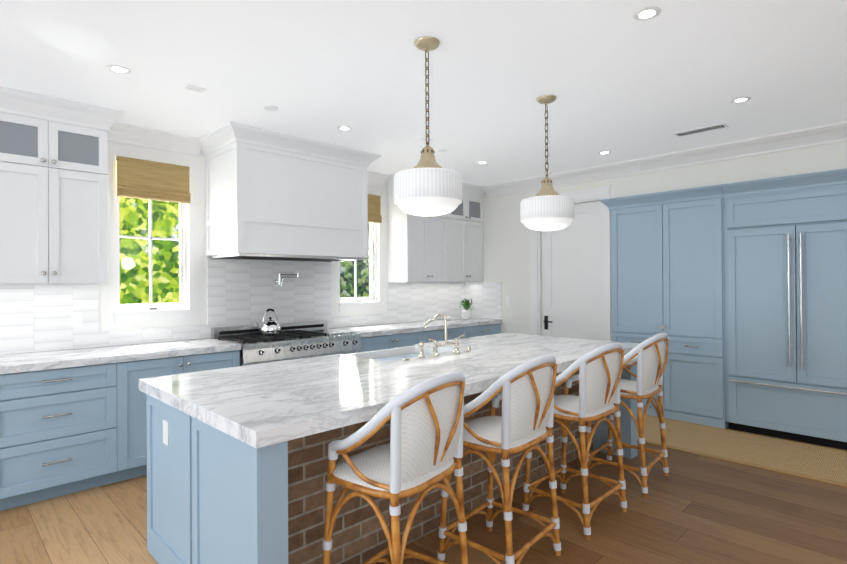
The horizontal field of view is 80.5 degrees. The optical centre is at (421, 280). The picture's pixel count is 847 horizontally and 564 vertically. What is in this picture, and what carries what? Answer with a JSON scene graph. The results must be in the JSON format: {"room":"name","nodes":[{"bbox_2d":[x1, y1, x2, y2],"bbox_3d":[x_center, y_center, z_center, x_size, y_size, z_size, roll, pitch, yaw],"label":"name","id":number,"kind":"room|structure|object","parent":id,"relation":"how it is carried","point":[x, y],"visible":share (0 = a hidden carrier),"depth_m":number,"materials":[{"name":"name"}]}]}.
{"room":"kitchen","nodes":[
{"label":"kitchen","id":0,"kind":"room"},
{"bbox_2d":[0,112,462,354],"bbox_3d":[-2.594,0.094,4.119,9.216,2.720,0.200,0,0,-45],"label":"wall","id":1,"kind":"structure","parent":0,"point":[196,263],"depth_m":4.51,"materials":[{"name":"white paint"}]},
{"bbox_2d":[0,86,111,283],"bbox_3d":[-2.745,-0.621,3.590,0.780,1.288,0.347,0,0,-45],"label":"upper cabinet","id":2,"kind":"object","parent":1,"relation":"attached to","point":[53,202],"depth_m":3.50,"materials":[{"name":"white wood"}]},
{"bbox_2d":[71,312,81,326],"bbox_3d":[-2.672,0.300,3.878,0.072,0.116,0.010,0,0,-45],"label":"outlet","id":3,"kind":"object","parent":1,"relation":"attached to","point":[76,319],"visible":1,"depth_m":3.87,"materials":[{"name":"white plastic"}]},
{"bbox_2d":[113,158,192,323],"bbox_3d":[-2.323,-0.332,4.316,0.620,1.370,0.155,0,0,-45],"label":"window","id":4,"kind":"structure","parent":1,"relation":"in","point":[160,312],"depth_m":4.34,"materials":[{"name":"white wood"}]},
{"bbox_2d":[116,156,190,203],"bbox_3d":[-2.275,-0.852,4.265,0.564,0.328,0.072,0,0,-45],"label":"window shade","id":5,"kind":"object","parent":4,"relation":"attached to","point":[147,179],"visible":1,"depth_m":4.24,"materials":[{"name":"brown wood"}]},
{"bbox_2d":[107,122,201,155],"bbox_3d":[-2.244,-1.200,4.252,0.726,0.135,0.118,0,0,-45],"label":"crown molding","id":6,"kind":"structure","parent":1,"relation":"attached to","point":[123,133],"depth_m":4.23,"materials":[{"name":"white wood"}]},
{"bbox_2d":[0,256,501,354],"bbox_3d":[-1.440,0.135,4.657,6.416,0.773,0.651,0,0,-45],"label":"tile backsplash","id":7,"kind":"structure","parent":1,"relation":"attached to","point":[37,317],"depth_m":4.79,"materials":[{"name":"white tile"}]},
{"bbox_2d":[274,273,298,285],"bbox_3d":[-1.371,-0.014,5.090,0.264,0.130,0.112,0,0,-45],"label":"pot filler","id":8,"kind":"object","parent":1,"relation":"attached to","point":[278,280],"visible":1,"depth_m":5.05,"materials":[{"name":"silver metal"}]},
{"bbox_2d":[199,121,380,261],"bbox_3d":[-1.228,-0.740,4.795,1.565,1.060,0.759,0,0,-45],"label":"range hood","id":9,"kind":"object","parent":1,"relation":"attached to","point":[271,195],"visible":1,"depth_m":4.47,"materials":[{"name":"white"}]},
{"bbox_2d":[338,222,382,311],"bbox_3d":[-0.747,-0.336,5.868,0.620,1.370,0.155,0,0,-45],"label":"window","id":10,"kind":"structure","parent":1,"relation":"in","point":[361,303],"depth_m":5.96,"materials":[{"name":"white wood"}]},
{"bbox_2d":[368,194,381,222],"bbox_3d":[-0.699,-0.856,5.817,0.564,0.328,0.072,0,0,-45],"label":"window shade","id":11,"kind":"object","parent":1,"relation":"attached to","point":[374,211],"visible":0.29,"depth_m":5.93,"materials":[{"name":"brown wicker"}]},
{"bbox_2d":[367,171,387,186],"bbox_3d":[-0.674,-1.204,5.799,0.694,0.135,0.118,0,0,-45],"label":"crown molding","id":12,"kind":"structure","parent":1,"relation":"attached to","point":[373,178],"depth_m":5.93,"materials":[{"name":"white wood"}]},
{"bbox_2d":[385,173,452,281],"bbox_3d":[-0.014,-0.628,6.279,0.779,1.288,0.347,0,0,-45],"label":"upper cabinet","id":13,"kind":"object","parent":1,"relation":"attached to","point":[448,247],"depth_m":6.08,"materials":[{"name":"white wood"}]},
{"bbox_2d":[453,182,484,281],"bbox_3d":[0.457,-0.629,6.742,0.779,1.288,0.347,0,0,-45],"label":"upper cabinet","id":14,"kind":"object","parent":1,"relation":"attached to","point":[468,251],"depth_m":6.67,"materials":[{"name":"white wood"}]},
{"bbox_2d":[0,414,846,563],"bbox_3d":[0.547,1.456,1.324,9.766,0.060,8.572,0,0,-45],"label":"floor","id":15,"kind":"structure","parent":0,"point":[692,508],"depth_m":2.95,"materials":[{"name":"brown wood"}]},
{"bbox_2d":[0,361,131,510],"bbox_3d":[-2.611,1.016,3.502,0.826,0.872,0.618,0,0,-45],"label":"base cabinet","id":16,"kind":"object","parent":15,"relation":"on","point":[66,431],"depth_m":3.32,"materials":[{"name":"blue wood"}]},
{"bbox_2d":[0,338,240,374],"bbox_3d":[-2.546,0.551,3.554,2.331,0.050,0.643,0,0,-45],"label":"countertop","id":17,"kind":"structure","parent":16,"relation":"on","point":[26,362],"depth_m":3.62,"materials":[{"name":"stone"}]},
{"bbox_2d":[132,350,239,477],"bbox_3d":[-2.043,1.014,4.062,0.900,0.872,0.618,0,0,-45],"label":"base cabinet","id":18,"kind":"object","parent":15,"relation":"on","point":[148,368],"depth_m":3.69,"materials":[{"name":"blue wood"}]},
{"bbox_2d":[211,320,361,365],"bbox_3d":[-1.242,0.938,4.772,1.225,1.020,0.728,0,0,-45],"label":"range","id":19,"kind":"object","parent":15,"relation":"on","point":[297,340],"visible":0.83,"depth_m":4.62,"materials":[{"name":"silver metal"}]},
{"bbox_2d":[257,308,280,334],"bbox_3d":[-1.446,0.382,4.724,0.238,0.240,0.200,0,0,-45],"label":"kettle","id":20,"kind":"object","parent":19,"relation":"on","point":[269,327],"visible":1,"depth_m":4.67,"materials":[{"name":"silver metal"}]},
{"bbox_2d":[146,364,636,563],"bbox_3d":[0.146,1.009,3.387,3.297,0.851,1.268,0,0,-45],"label":"kitchen island","id":21,"kind":"object","parent":15,"relation":"on","point":[237,464],"depth_m":2.33,"materials":[{"name":"blue wood"}]},
{"bbox_2d":[139,333,538,404],"bbox_3d":[-0.157,0.555,3.693,3.348,0.060,0.503,0,0,-45],"label":"island countertop","id":22,"kind":"structure","parent":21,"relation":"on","point":[161,388],"depth_m":2.93,"materials":[{"name":"white stone"}]},
{"bbox_2d":[351,345,450,360],"bbox_3d":[-0.146,0.660,3.702,0.774,0.246,0.528,0,0,-45],"label":"sink","id":23,"kind":"object","parent":22,"relation":"in","point":[409,351],"depth_m":3.92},
{"bbox_2d":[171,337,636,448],"bbox_3d":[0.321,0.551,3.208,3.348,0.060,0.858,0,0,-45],"label":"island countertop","id":24,"kind":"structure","parent":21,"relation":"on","point":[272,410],"depth_m":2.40,"materials":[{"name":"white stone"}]},
{"bbox_2d":[403,313,470,359],"bbox_3d":[0.060,0.377,3.562,0.640,0.290,0.253,0,0,-45],"label":"bridge faucet","id":25,"kind":"object","parent":24,"relation":"on","point":[436,346],"visible":1,"depth_m":3.54,"materials":[{"name":"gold metal"}]},
{"bbox_2d":[322,372,467,563],"bbox_3d":[-0.089,0.899,2.086,0.496,1.068,0.541,0,0,35],"label":"stool","id":26,"kind":"object","parent":15,"relation":"on","point":[419,451],"visible":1,"depth_m":1.92,"materials":[{"name":"wicker"}]},
{"bbox_2d":[361,331,428,351],"bbox_3d":[-0.496,1.010,5.586,0.968,0.872,0.618,0,0,-45],"label":"base cabinet","id":27,"kind":"object","parent":15,"relation":"on","point":[375,343],"depth_m":5.34,"materials":[{"name":"blue wood"}]},
{"bbox_2d":[329,318,501,337],"bbox_3d":[0.008,0.545,6.068,2.367,0.050,0.643,0,0,-45],"label":"countertop","id":28,"kind":"structure","parent":27,"relation":"on","point":[387,329],"depth_m":5.78,"materials":[{"name":"stone"}]},
{"bbox_2d":[459,298,473,318],"bbox_3d":[0.611,0.368,6.778,0.218,0.298,0.244,0,0,-45],"label":"potted plant","id":29,"kind":"object","parent":28,"relation":"on","point":[466,313],"visible":1,"depth_m":6.74,"materials":[{"name":"white ceramic"}]},
{"bbox_2d":[429,327,468,341],"bbox_3d":[0.061,1.009,6.134,0.856,0.872,0.618,0,0,-45],"label":"base cabinet","id":30,"kind":"object","parent":15,"relation":"on","point":[453,333],"depth_m":5.99,"materials":[{"name":"blue wood"}]},
{"bbox_2d":[469,324,500,336],"bbox_3d":[0.582,1.008,6.647,0.739,0.872,0.618,0,0,-45],"label":"base cabinet","id":31,"kind":"object","parent":15,"relation":"on","point":[482,330],"depth_m":6.44,"materials":[{"name":"blue wood"}]},
{"bbox_2d":[437,355,560,563],"bbox_3d":[0.415,0.897,2.554,0.496,1.068,0.541,-1,0,40],"label":"stool","id":32,"kind":"object","parent":15,"relation":"on","point":[526,418],"visible":0.85,"depth_m":2.38,"materials":[{"name":"wicker"}]},
{"bbox_2d":[522,342,626,539],"bbox_3d":[0.956,0.896,3.069,0.541,1.068,0.496,0,0,-45],"label":"stool","id":33,"kind":"object","parent":15,"relation":"on","point":[597,378],"visible":0.83,"depth_m":2.89,"materials":[{"name":"fabric"}]},
{"bbox_2d":[585,332,668,496],"bbox_3d":[1.494,0.895,3.609,0.496,1.068,0.541,-1,0,41],"label":"stool","id":34,"kind":"object","parent":15,"relation":"on","point":[648,357],"visible":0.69,"depth_m":3.41,"materials":[{"name":"fabric"}]},
{"bbox_2d":[599,184,729,428],"bbox_3d":[2.689,0.258,5.431,0.766,2.338,1.208,0,0,-45],"label":"pantry cabinet","id":35,"kind":"object","parent":15,"relation":"on","point":[667,262],"visible":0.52,"depth_m":5.08,"materials":[{"name":"blue wood"}]},
{"bbox_2d":[637,415,846,486],"bbox_3d":[3.094,1.413,3.915,0.912,0.012,2.990,0,0,-45],"label":"jute rug","id":36,"kind":"object","parent":15,"relation":"on","point":[815,462],"visible":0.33,"depth_m":4.19,"materials":[{"name":"beige fabric"}]},
{"bbox_2d":[721,168,846,449],"bbox_3d":[3.544,0.250,4.562,0.766,2.338,1.224,0,0,-45],"label":"fridge","id":37,"kind":"object","parent":15,"relation":"on","point":[785,257],"visible":1,"depth_m":4.42,"materials":[{"name":"blue wood"}]},
{"bbox_2d":[0,0,846,185],"bbox_3d":[0.530,-1.324,1.334,9.766,0.060,8.572,0,0,-45],"label":"ceiling","id":38,"kind":"structure","parent":0,"point":[617,80],"depth_m":3.06,"materials":[{"name":"white paint"}]},
{"bbox_2d":[106,65,130,73],"bbox_3d":[-1.824,-1.273,3.013,0.127,0.004,0.127,0,0,36],"label":"recessed light","id":39,"kind":"object","parent":38,"relation":"in","point":[114,68],"depth_m":3.01,"materials":[{"name":"white"}]},
{"bbox_2d":[183,84,206,92],"bbox_3d":[-1.499,-1.273,3.316,0.120,0.003,0.090,0,0,-45],"label":"ceiling detector","id":40,"kind":"object","parent":38,"relation":"attached to","point":[202,90],"depth_m":3.31,"materials":[{"name":"white plastic"}]},
{"bbox_2d":[264,105,277,110],"bbox_3d":[-1.106,-1.270,3.681,0.099,0.011,0.099,0,0,36],"label":"ceiling detector","id":41,"kind":"object","parent":38,"relation":"attached to","point":[268,107],"depth_m":3.67,"materials":[{"name":"white plastic"}]},
{"bbox_2d":[337,126,351,130],"bbox_3d":[-0.642,-1.276,4.181,0.127,0.004,0.127,0,0,36],"label":"recessed light","id":42,"kind":"object","parent":38,"relation":"in","point":[345,128],"depth_m":4.18,"materials":[{"name":"white"}]},
{"bbox_2d":[394,36,461,215],"bbox_3d":[0.033,-0.821,2.699,0.368,0.932,0.368,0,0,-45],"label":"pendant light","id":43,"kind":"object","parent":38,"relation":"hanging from","point":[427,185],"visible":1,"depth_m":2.57,"materials":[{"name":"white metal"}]},
{"bbox_2d":[520,95,573,230],"bbox_3d":[0.885,-0.823,3.531,0.368,0.932,0.368,0,0,-45],"label":"pendant light","id":44,"kind":"object","parent":38,"relation":"hanging from","point":[547,207],"visible":1,"depth_m":3.41,"materials":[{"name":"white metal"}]},
{"bbox_2d":[598,151,610,153],"bbox_3d":[1.842,-1.287,5.026,0.127,0.004,0.127,-1,0,39],"label":"recessed light","id":45,"kind":"object","parent":38,"relation":"in","point":[603,152],"depth_m":5.01,"materials":[{"name":"white"}]},
{"bbox_2d":[633,6,660,20],"bbox_3d":[1.092,-1.292,2.422,0.127,0.004,0.127,-1,0,39],"label":"recessed light","id":46,"kind":"object","parent":38,"relation":"in","point":[646,13],"depth_m":2.41,"materials":[{"name":"white plastic"}]},
{"bbox_2d":[673,123,728,136],"bbox_3d":[2.393,-1.291,4.291,0.130,0.007,0.400,0,0,-45],"label":"ceiling vent","id":47,"kind":"object","parent":38,"relation":"in","point":[702,129],"visible":1,"depth_m":4.28,"materials":[{"name":"white metal"}]},
{"bbox_2d":[730,96,750,102],"bbox_3d":[2.287,-1.295,3.581,0.127,0.004,0.127,-1,0,39],"label":"recessed light","id":48,"kind":"object","parent":38,"relation":"in","point":[740,99],"depth_m":3.57,"materials":[{"name":"white plastic"}]},
{"bbox_2d":[468,141,846,340],"bbox_3d":[3.817,0.057,4.417,0.740,2.720,8.372,0,0,-45],"label":"wall","id":49,"kind":"structure","parent":0,"point":[506,243],"depth_m":5.60,"materials":[{"name":"white paint"}]},
{"bbox_2d":[505,296,510,304],"bbox_3d":[1.142,0.254,6.600,0.008,0.120,0.076,0,0,-45],"label":"switch plate","id":50,"kind":"object","parent":49,"relation":"attached to","point":[508,300],"visible":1,"depth_m":6.59,"materials":[{"name":"white plastic"}]},
{"bbox_2d":[529,186,610,340],"bbox_3d":[1.801,0.187,6.027,0.174,2.495,1.070,0,0,-45],"label":"door frame","id":51,"kind":"structure","parent":49,"relation":"attached to","point":[535,236],"depth_m":5.70,"materials":[{"name":"white wood"}]},
{"bbox_2d":[542,201,599,339],"bbox_3d":[1.786,0.254,6.011,0.099,2.345,0.780,0,0,-45],"label":"door","id":52,"kind":"structure","parent":49,"relation":"in","point":[570,285],"depth_m":5.99,"materials":[{"name":"white wood"}]},
{"bbox_2d":[483,121,846,196],"bbox_3d":[3.655,-1.236,3.967,0.118,0.135,7.942,0,0,-45],"label":"crown molding","id":53,"kind":"structure","parent":49,"relation":"attached to","point":[835,132],"depth_m":4.96,"materials":[{"name":"white"}]},
{"label":"outside","id":54,"kind":"structure","parent":0,"visible":0},
{"bbox_2d":[119,197,368,303],"bbox_3d":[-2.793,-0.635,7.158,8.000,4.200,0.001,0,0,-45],"label":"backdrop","id":55,"kind":"structure","parent":54,"point":[135,279],"depth_m":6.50,"materials":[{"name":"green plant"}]}
]}

